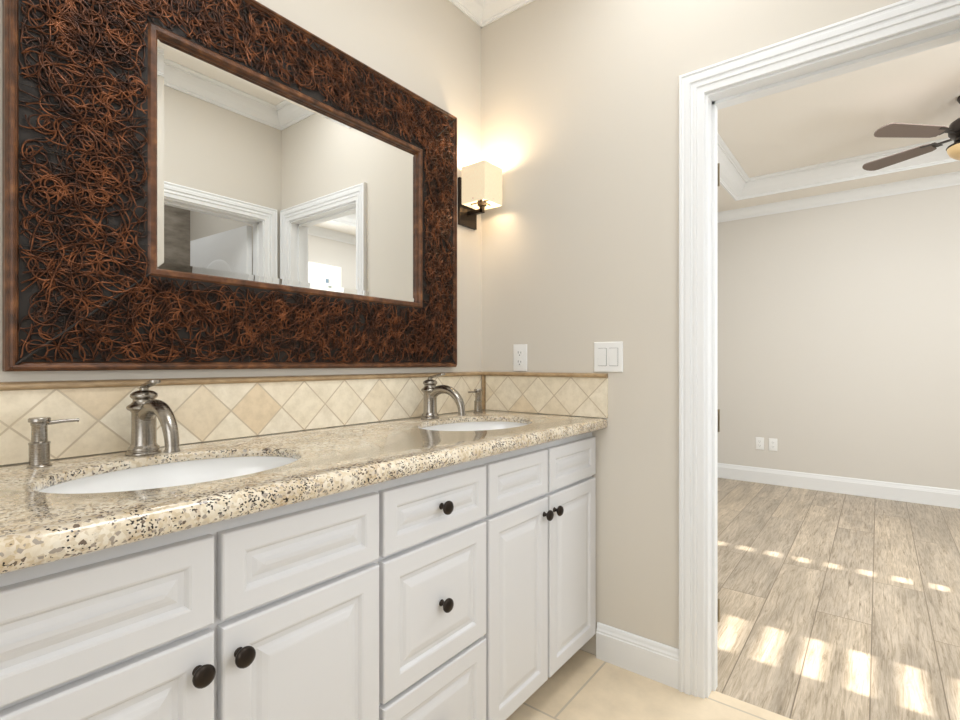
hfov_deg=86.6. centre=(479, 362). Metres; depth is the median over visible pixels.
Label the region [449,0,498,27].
crown molding
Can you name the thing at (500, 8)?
crown molding
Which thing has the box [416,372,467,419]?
faucet
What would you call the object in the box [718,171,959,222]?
crown molding
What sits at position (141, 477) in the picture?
sink
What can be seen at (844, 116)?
ceiling
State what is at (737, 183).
crown molding
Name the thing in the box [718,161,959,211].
ceiling
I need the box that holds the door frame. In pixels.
[679,0,959,698]
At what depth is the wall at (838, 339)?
4.40 m
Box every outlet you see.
[513,344,526,370]
[756,437,763,449]
[769,438,776,450]
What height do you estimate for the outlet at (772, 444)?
0.115 m
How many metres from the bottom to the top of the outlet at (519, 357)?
0.115 m
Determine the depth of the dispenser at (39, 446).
1.02 m
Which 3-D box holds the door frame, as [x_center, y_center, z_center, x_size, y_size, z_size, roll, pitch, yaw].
[1.066,0.070,1.561,0.841,2.121,0.170,0,0,38]
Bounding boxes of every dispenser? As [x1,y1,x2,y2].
[26,416,79,468]
[467,388,482,412]
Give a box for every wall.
[0,0,480,381]
[481,0,901,654]
[718,185,959,489]
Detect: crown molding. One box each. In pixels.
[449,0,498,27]
[486,0,534,18]
[718,134,749,200]
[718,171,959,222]
[750,138,959,197]
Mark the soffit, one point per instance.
(724, 195)
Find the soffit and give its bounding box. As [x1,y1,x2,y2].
[718,184,734,203]
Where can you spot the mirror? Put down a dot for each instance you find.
(216, 184)
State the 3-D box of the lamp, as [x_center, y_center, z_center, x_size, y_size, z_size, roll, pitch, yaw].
[-0.001,-0.713,2.183,0.148,0.238,0.124,0,0,38]
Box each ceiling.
[718,41,959,177]
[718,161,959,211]
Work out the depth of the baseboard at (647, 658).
1.84 m
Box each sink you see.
[20,448,307,503]
[424,420,527,431]
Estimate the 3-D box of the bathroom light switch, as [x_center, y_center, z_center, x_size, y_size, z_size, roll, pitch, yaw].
[0.486,-0.023,1.932,0.116,0.115,0.009,0,0,38]
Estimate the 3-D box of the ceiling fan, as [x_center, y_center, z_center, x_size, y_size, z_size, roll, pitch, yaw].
[2.996,-1.419,3.044,1.144,0.383,1.161,0,0,38]
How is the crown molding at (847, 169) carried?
attached to the ceiling at (844, 116)
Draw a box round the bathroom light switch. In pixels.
[594,341,622,371]
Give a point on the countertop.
(38, 534)
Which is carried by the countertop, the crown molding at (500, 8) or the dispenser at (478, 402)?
the dispenser at (478, 402)
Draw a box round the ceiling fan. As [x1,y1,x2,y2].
[862,96,959,170]
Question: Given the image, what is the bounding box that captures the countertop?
[0,408,607,579]
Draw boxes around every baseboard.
[596,622,678,689]
[718,463,959,508]
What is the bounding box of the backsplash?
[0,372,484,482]
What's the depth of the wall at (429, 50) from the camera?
1.99 m
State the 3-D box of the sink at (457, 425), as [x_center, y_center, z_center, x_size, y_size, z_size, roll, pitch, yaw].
[-0.011,0.310,1.781,0.397,0.160,0.538,0,0,38]
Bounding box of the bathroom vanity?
[0,436,595,719]
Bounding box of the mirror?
[2,0,456,370]
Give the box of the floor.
[506,478,959,719]
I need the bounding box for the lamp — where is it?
[458,160,501,229]
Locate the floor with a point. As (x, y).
(836, 606)
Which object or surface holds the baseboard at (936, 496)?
attached to the wall at (838, 339)
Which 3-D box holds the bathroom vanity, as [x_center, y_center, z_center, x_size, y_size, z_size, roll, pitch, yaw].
[-0.313,0.692,1.419,0.598,0.876,1.800,0,0,38]
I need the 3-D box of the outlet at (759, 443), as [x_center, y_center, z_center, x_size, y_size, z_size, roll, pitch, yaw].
[2.641,0.760,4.806,0.070,0.115,0.008,0,0,38]
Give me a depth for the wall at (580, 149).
1.93 m
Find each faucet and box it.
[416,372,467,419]

